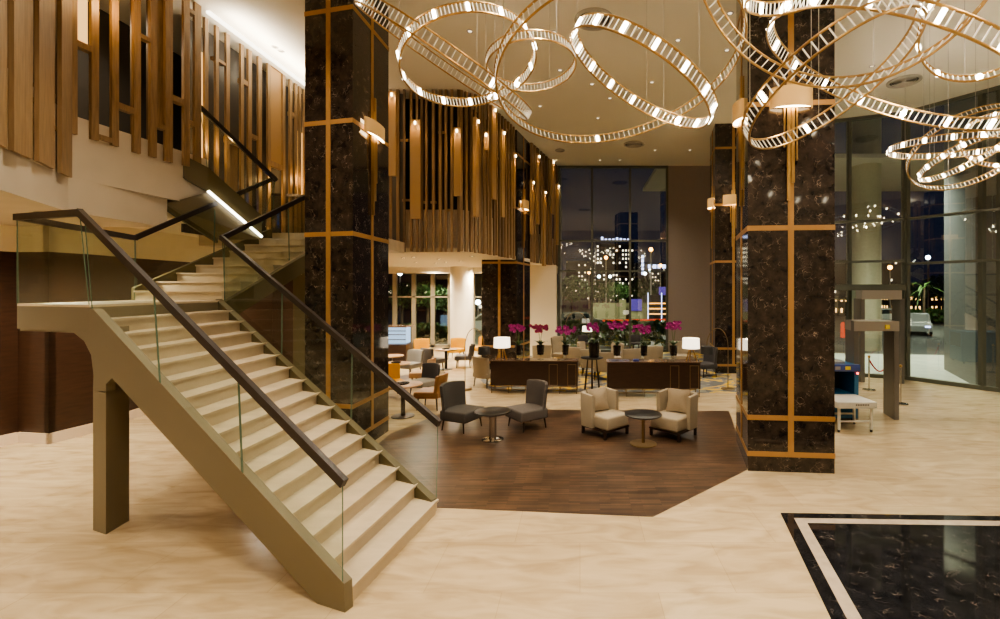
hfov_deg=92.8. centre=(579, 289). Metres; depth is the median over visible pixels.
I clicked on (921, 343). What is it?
ground
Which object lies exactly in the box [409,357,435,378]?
upholstered chair
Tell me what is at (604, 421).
lounge armchair
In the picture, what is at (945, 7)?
pendant
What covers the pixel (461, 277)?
pillar
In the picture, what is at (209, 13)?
light
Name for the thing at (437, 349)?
round table
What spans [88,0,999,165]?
ceiling
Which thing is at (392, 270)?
trim
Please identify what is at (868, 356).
stanchion
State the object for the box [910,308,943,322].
hedge
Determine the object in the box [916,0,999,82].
pendant
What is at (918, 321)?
parked car
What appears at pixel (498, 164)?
screen
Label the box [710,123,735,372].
marble column
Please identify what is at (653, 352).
upholstered chair
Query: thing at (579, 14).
ceiling vent
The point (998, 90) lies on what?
window
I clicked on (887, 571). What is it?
inlay
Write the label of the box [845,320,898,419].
metal detector
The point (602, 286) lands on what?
street tree
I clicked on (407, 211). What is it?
wall
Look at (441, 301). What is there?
street tree
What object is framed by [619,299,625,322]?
wall pier stone
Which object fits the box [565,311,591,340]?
arc floor lamp
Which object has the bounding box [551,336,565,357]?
upholstered chair
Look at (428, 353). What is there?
upholstered chair
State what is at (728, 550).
floor
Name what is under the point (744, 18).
pendant
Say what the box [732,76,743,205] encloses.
wall lamp
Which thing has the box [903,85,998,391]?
window
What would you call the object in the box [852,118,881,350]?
window
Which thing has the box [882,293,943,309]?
building
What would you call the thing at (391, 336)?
shelf
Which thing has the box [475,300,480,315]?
street lamp
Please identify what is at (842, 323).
bollard
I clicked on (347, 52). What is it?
marble column
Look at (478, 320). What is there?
parked car
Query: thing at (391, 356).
round table
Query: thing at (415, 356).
upholstered chair
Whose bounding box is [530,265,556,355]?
pillar
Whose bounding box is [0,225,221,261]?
trim
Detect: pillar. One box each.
[450,266,472,352]
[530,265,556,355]
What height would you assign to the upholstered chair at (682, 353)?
0.922 m
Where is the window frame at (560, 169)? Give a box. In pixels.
[560,169,561,335]
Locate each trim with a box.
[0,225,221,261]
[389,267,557,273]
[781,513,999,618]
[794,518,999,618]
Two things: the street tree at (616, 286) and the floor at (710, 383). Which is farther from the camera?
the street tree at (616, 286)
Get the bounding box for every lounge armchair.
[580,387,628,439]
[649,388,697,441]
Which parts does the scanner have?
control panel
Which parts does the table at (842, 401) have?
leg, leg, leg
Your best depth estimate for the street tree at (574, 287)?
49.59 m
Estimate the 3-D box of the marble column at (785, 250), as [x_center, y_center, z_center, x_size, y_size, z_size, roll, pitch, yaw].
[3.505,-1.450,8.220,1.353,8.700,1.667,0,0,11]
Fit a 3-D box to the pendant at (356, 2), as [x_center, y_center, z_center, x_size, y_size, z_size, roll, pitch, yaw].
[-2.100,-4.284,7.599,2.632,3.032,2.990,0,0,0]
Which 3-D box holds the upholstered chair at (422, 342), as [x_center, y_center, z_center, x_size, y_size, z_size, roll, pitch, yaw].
[-6.528,2.471,19.509,0.654,0.862,0.729,0,0,-32]
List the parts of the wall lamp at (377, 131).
rod, rod, lamp shade, rod, rod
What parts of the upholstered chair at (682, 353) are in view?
backrest, seat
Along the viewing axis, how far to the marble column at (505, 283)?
17.04 m
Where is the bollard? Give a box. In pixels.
[840,322,844,337]
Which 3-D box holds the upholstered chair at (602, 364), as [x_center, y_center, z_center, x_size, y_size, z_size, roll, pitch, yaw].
[0.749,2.441,15.270,0.696,0.922,0.749,0,0,0]
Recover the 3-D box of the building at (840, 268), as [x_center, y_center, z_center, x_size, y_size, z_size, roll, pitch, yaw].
[55.532,-1.366,96.000,13.538,8.812,12.100,0,0,0]
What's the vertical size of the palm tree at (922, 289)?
3.762 m
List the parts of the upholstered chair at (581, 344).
backrest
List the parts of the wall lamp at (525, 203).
rod, lamp shade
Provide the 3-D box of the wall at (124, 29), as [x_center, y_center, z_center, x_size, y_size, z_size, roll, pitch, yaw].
[-11.400,-3.750,10.550,3.000,4.100,6.700,0,0,0]
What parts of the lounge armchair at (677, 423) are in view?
seat, frame, backrest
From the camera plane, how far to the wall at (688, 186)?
21.95 m
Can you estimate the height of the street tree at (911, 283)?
4.066 m
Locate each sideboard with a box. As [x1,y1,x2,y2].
[490,358,578,393]
[606,359,700,396]
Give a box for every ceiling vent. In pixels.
[574,7,613,30]
[623,141,644,147]
[886,74,922,88]
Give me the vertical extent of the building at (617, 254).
16.539 m
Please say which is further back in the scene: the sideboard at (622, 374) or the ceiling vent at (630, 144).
the ceiling vent at (630, 144)
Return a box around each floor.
[0,347,999,618]
[479,352,735,392]
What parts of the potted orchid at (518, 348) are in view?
pot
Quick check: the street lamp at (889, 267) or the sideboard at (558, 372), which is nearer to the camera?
the sideboard at (558, 372)
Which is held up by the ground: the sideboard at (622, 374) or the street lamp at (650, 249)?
the street lamp at (650, 249)
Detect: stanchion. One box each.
[862,355,875,390]
[899,364,908,405]
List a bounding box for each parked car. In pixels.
[475,314,481,331]
[557,312,604,330]
[882,308,891,319]
[910,313,932,335]
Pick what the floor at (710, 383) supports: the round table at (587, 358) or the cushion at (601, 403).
the round table at (587, 358)
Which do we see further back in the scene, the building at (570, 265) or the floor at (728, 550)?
the building at (570, 265)
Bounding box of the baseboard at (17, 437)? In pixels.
[0,408,144,446]
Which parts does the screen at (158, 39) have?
oak panel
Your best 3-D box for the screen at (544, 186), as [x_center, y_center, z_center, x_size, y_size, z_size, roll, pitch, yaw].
[-1.453,-3.421,20.157,0.195,4.806,3.752,0,0,14]
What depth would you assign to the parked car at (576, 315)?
33.18 m
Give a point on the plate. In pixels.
(402, 382)
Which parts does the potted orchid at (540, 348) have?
pot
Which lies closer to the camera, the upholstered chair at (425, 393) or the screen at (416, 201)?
the upholstered chair at (425, 393)
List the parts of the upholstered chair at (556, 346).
backrest, seat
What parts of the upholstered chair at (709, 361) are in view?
seat, backrest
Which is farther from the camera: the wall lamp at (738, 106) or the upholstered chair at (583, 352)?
the upholstered chair at (583, 352)
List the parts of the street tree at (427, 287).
crown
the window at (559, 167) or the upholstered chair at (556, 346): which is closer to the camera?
the upholstered chair at (556, 346)
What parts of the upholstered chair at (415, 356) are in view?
seat, backrest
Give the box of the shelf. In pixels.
[389,334,405,339]
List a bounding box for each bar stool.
[578,335,587,344]
[631,335,640,348]
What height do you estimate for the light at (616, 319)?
0.190 m
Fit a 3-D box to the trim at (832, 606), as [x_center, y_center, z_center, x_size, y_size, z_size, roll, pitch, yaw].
[6.114,2.898,3.541,8.977,0.003,5.143,0,0,0]
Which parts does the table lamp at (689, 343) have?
lamp shade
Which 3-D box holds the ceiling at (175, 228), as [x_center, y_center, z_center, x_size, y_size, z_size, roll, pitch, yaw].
[-10.500,-1.460,12.300,5.000,0.120,6.600,0,0,0]
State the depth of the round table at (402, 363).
13.81 m
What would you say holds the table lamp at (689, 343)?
on the sideboard at (622, 374)
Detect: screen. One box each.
[0,0,71,177]
[72,0,200,166]
[201,17,304,232]
[389,89,488,252]
[473,97,516,258]
[530,143,559,265]
[631,299,642,324]
[659,287,665,294]
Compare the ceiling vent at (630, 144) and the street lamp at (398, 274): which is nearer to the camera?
the ceiling vent at (630, 144)
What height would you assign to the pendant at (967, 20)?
3.512 m
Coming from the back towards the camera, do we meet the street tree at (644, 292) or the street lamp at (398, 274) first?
the street tree at (644, 292)
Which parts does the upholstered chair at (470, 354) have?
seat, backrest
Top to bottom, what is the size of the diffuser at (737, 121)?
0.001 m
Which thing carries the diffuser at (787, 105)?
attached to the wall lamp at (791, 95)
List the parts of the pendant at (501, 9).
bulb, bulb, bulb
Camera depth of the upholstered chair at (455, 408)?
9.82 m
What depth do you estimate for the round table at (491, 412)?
9.04 m
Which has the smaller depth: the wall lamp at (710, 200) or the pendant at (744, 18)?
the pendant at (744, 18)
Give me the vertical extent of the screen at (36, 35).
4.081 m
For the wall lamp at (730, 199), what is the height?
2.240 m
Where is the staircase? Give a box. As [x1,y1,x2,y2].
[13,105,441,612]
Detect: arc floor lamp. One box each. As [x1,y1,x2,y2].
[465,328,489,390]
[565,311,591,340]
[700,328,734,389]
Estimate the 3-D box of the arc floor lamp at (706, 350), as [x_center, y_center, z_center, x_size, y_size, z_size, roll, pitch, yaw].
[4.030,2.000,13.750,1.000,1.791,0.400,0,0,0]
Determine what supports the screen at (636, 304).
on the ground
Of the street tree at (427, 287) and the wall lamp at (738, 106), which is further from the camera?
the street tree at (427, 287)
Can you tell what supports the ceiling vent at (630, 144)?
in the ceiling at (572, 107)
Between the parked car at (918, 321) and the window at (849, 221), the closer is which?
the window at (849, 221)
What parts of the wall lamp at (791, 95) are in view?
rod, rod, lamp shade, rod, rod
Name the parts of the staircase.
post, handrail, handrail, handrail, support post, handrail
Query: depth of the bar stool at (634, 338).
19.06 m
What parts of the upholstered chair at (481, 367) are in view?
backrest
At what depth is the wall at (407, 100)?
14.28 m
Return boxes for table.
[389,354,403,361]
[389,361,410,389]
[389,380,422,418]
[435,348,456,369]
[474,406,510,442]
[581,356,602,388]
[625,409,661,447]
[835,394,876,431]
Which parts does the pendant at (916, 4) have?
bulb, bulb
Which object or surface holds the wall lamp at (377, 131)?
attached to the marble column at (347, 52)
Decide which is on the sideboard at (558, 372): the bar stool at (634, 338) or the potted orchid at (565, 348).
the potted orchid at (565, 348)
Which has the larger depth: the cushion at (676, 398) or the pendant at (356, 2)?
the cushion at (676, 398)
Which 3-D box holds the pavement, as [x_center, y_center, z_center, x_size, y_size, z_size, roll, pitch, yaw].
[15.000,2.980,13.250,18.000,0.120,18.500,0,0,0]
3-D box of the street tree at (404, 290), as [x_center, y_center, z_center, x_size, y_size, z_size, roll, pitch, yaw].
[-12.925,1.245,33.986,2.602,3.591,2.607,0,0,0]
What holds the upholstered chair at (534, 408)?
on the floor at (728, 550)
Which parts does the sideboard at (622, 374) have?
rail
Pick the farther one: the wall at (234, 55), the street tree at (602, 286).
the street tree at (602, 286)
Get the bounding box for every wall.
[0,147,166,226]
[0,251,292,435]
[6,68,207,200]
[78,2,180,150]
[181,15,402,241]
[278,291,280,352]
[406,99,539,233]
[406,210,539,260]
[593,303,646,321]
[668,166,709,351]
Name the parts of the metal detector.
panel, panel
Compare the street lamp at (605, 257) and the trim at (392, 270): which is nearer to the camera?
the trim at (392, 270)
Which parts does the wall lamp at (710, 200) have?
lamp shade, rod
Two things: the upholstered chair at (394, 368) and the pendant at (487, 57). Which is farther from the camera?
the upholstered chair at (394, 368)
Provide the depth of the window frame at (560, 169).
22.42 m
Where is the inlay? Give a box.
[807,523,999,618]
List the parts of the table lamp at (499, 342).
lamp shade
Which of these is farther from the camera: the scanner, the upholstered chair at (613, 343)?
the upholstered chair at (613, 343)
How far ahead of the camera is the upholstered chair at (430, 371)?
13.03 m
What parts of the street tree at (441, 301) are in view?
crown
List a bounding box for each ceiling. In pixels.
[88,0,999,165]
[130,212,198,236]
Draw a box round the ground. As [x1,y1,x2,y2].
[389,297,943,354]
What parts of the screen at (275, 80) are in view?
oak panel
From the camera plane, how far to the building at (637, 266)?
150.01 m
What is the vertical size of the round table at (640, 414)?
0.570 m
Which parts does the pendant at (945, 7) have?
bulb, bulb, bulb, bulb, bulb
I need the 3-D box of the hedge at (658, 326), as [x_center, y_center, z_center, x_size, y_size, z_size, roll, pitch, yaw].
[1.802,2.362,25.499,6.072,1.632,1.175,0,0,0]
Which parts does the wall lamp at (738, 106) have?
lamp shade, rod, rod, rod, rod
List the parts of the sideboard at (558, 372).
rail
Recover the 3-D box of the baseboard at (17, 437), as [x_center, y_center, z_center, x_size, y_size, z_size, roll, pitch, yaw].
[-10.341,2.800,11.613,2.826,0.200,9.852,0,0,23]
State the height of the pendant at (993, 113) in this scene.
3.057 m
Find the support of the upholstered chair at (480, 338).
on the floor at (728, 550)
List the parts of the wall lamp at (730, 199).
lamp shade, rod, rod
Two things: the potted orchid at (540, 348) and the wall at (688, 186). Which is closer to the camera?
the potted orchid at (540, 348)
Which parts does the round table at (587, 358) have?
leg, leg, leg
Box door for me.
[835,287,905,383]
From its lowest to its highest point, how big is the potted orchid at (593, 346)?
1.022 m
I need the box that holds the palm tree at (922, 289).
[910,281,943,312]
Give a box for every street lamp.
[398,274,401,321]
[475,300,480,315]
[604,256,607,302]
[649,248,652,294]
[887,265,892,307]
[925,255,930,307]
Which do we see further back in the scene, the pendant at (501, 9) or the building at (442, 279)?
the building at (442, 279)
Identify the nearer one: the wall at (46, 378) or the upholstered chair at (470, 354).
the wall at (46, 378)
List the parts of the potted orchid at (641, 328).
pot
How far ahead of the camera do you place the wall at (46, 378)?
8.95 m
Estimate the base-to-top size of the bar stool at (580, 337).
1.082 m
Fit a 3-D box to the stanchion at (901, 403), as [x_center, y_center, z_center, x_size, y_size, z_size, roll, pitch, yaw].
[8.150,2.395,11.950,0.340,1.010,0.340,0,0,0]
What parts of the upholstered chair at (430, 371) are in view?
seat, backrest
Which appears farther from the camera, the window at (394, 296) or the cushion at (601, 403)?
the window at (394, 296)
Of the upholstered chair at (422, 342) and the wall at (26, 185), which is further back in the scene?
the upholstered chair at (422, 342)
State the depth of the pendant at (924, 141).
9.89 m
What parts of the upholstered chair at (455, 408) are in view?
backrest, seat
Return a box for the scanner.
[835,359,859,419]
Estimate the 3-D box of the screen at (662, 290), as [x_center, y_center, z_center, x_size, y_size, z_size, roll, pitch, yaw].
[8.221,1.365,46.062,1.000,3.350,0.275,0,0,0]
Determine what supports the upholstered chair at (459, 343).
on the floor at (728, 550)
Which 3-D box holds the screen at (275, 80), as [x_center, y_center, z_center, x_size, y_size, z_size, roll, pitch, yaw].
[-8.020,-3.583,11.743,0.139,4.623,3.822,0,0,0]
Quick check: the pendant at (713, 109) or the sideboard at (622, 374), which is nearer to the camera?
the pendant at (713, 109)
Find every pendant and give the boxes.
[354,0,532,120]
[396,0,536,106]
[485,3,576,91]
[494,0,746,143]
[570,12,717,128]
[703,0,987,88]
[741,0,927,149]
[744,0,819,16]
[766,0,999,130]
[886,131,999,159]
[905,103,999,190]
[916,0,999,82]
[917,32,999,182]
[958,23,999,167]
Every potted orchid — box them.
[508,324,525,358]
[529,324,548,358]
[555,325,576,358]
[586,322,600,357]
[607,320,628,359]
[632,324,651,359]
[665,320,681,359]
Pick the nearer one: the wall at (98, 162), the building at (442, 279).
the wall at (98, 162)
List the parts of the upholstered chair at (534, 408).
seat, backrest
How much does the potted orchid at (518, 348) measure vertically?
1.026 m
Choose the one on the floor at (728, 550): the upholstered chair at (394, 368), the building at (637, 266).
the upholstered chair at (394, 368)
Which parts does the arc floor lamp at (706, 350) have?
lamp shade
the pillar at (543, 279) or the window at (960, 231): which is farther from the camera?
the pillar at (543, 279)
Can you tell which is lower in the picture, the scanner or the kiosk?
the scanner
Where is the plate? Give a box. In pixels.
[397,381,409,384]
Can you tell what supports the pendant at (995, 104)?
hanging from the ceiling at (572, 107)
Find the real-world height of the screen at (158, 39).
3.370 m
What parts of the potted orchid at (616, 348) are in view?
pot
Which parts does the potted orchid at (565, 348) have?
pot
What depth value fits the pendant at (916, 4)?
4.93 m
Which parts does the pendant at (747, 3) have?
bulb, bulb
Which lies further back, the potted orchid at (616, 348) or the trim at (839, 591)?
the potted orchid at (616, 348)
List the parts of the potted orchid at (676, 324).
pot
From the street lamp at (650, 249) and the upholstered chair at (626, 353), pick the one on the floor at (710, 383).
the upholstered chair at (626, 353)
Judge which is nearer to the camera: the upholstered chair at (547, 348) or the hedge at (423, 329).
the upholstered chair at (547, 348)
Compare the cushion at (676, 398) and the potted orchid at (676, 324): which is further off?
the potted orchid at (676, 324)
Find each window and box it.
[389,274,557,346]
[558,166,667,351]
[835,111,905,379]
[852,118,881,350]
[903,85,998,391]
[944,92,995,386]
[996,85,999,391]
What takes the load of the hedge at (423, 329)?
on the ground
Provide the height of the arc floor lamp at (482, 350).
1.791 m
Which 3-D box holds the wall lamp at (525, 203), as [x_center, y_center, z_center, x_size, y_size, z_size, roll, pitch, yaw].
[-2.031,-2.710,17.785,0.160,2.240,0.600,0,0,9]
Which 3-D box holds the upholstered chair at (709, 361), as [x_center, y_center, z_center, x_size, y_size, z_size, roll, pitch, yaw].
[4.258,2.416,15.863,0.729,0.972,0.696,0,0,-18]
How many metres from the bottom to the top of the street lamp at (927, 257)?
6.588 m
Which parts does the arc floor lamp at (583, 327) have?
lamp shade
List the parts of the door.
post, post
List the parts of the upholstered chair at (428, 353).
backrest, seat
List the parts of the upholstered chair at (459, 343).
seat, backrest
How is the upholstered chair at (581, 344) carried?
on the floor at (710, 383)
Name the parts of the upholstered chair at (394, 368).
backrest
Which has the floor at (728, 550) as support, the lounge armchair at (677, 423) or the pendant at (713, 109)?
the lounge armchair at (677, 423)
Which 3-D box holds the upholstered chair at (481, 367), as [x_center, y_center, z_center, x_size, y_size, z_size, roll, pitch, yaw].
[-2.836,2.441,14.162,0.696,0.922,0.749,0,0,37]
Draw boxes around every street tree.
[389,282,418,323]
[409,280,445,322]
[427,287,447,323]
[557,275,589,311]
[588,277,617,302]
[605,281,628,302]
[628,277,659,302]
[910,281,930,308]
[921,274,943,308]
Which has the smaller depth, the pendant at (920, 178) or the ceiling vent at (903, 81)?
the pendant at (920, 178)
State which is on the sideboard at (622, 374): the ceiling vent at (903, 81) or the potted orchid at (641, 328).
the potted orchid at (641, 328)
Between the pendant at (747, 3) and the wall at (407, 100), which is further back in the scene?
the wall at (407, 100)
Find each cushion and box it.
[586,387,608,410]
[666,388,690,412]
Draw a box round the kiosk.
[644,293,665,322]
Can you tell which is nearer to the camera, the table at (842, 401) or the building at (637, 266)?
the table at (842, 401)
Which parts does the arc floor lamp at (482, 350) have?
lamp shade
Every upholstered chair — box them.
[389,363,404,393]
[400,349,423,372]
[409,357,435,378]
[410,363,440,393]
[413,338,429,349]
[414,372,448,410]
[420,348,444,370]
[440,380,483,433]
[447,338,465,359]
[454,344,474,367]
[472,356,499,388]
[474,336,481,350]
[505,379,547,432]
[531,345,550,357]
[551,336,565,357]
[566,347,584,365]
[577,341,585,366]
[580,349,600,374]
[593,352,613,379]
[611,342,623,358]
[622,348,640,358]
[641,346,662,358]
[671,341,693,358]
[700,347,717,377]
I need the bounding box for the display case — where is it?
[389,325,413,360]
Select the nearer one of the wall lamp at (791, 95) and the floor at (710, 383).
the wall lamp at (791, 95)
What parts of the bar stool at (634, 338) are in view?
backrest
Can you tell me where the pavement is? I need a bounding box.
[835,353,967,382]
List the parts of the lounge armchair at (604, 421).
backrest, frame, seat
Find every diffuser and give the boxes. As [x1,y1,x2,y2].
[733,118,742,125]
[775,105,806,107]
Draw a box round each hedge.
[399,322,447,342]
[562,319,665,346]
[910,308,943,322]
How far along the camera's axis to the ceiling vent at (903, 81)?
13.01 m
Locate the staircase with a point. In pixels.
(326, 499)
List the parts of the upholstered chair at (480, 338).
backrest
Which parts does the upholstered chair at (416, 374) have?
seat, backrest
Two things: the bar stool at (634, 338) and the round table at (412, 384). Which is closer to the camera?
the round table at (412, 384)
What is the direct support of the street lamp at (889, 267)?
on the ground
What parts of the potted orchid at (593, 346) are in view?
pot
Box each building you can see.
[389,274,481,309]
[566,261,594,299]
[594,237,633,301]
[634,255,665,299]
[835,260,900,295]
[835,296,845,315]
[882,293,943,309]
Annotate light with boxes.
[206,11,304,85]
[603,319,665,321]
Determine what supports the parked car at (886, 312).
on the ground
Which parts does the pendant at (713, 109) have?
bulb, bulb, bulb, bulb, bulb, bulb, bulb, bulb, bulb, bulb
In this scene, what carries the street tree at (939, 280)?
on the ground
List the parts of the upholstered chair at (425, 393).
seat, backrest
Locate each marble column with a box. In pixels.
[304,0,388,439]
[482,130,529,364]
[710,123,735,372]
[736,0,834,473]
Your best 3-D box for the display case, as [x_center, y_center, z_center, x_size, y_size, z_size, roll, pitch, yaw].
[-7.750,2.178,19.300,1.540,1.445,0.840,0,0,0]
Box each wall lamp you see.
[364,98,384,214]
[522,189,528,247]
[707,186,712,247]
[723,182,735,246]
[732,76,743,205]
[769,58,812,200]
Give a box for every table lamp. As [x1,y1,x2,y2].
[494,337,509,359]
[682,337,699,360]
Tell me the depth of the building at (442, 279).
70.00 m
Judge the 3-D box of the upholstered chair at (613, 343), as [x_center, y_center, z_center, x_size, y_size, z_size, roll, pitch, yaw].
[1.228,2.441,17.498,0.749,0.922,0.696,0,0,-32]
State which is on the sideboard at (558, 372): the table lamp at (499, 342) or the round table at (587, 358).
the table lamp at (499, 342)
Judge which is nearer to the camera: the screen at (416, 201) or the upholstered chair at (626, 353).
the screen at (416, 201)
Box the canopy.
[643,154,943,190]
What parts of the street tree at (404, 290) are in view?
crown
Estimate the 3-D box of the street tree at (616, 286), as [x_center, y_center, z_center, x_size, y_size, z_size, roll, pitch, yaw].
[4.683,0.944,58.021,3.365,4.192,3.418,0,0,0]
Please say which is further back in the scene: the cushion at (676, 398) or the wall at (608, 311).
the wall at (608, 311)
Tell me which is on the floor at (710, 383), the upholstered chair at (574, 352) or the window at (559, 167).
the upholstered chair at (574, 352)
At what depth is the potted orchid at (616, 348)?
12.96 m

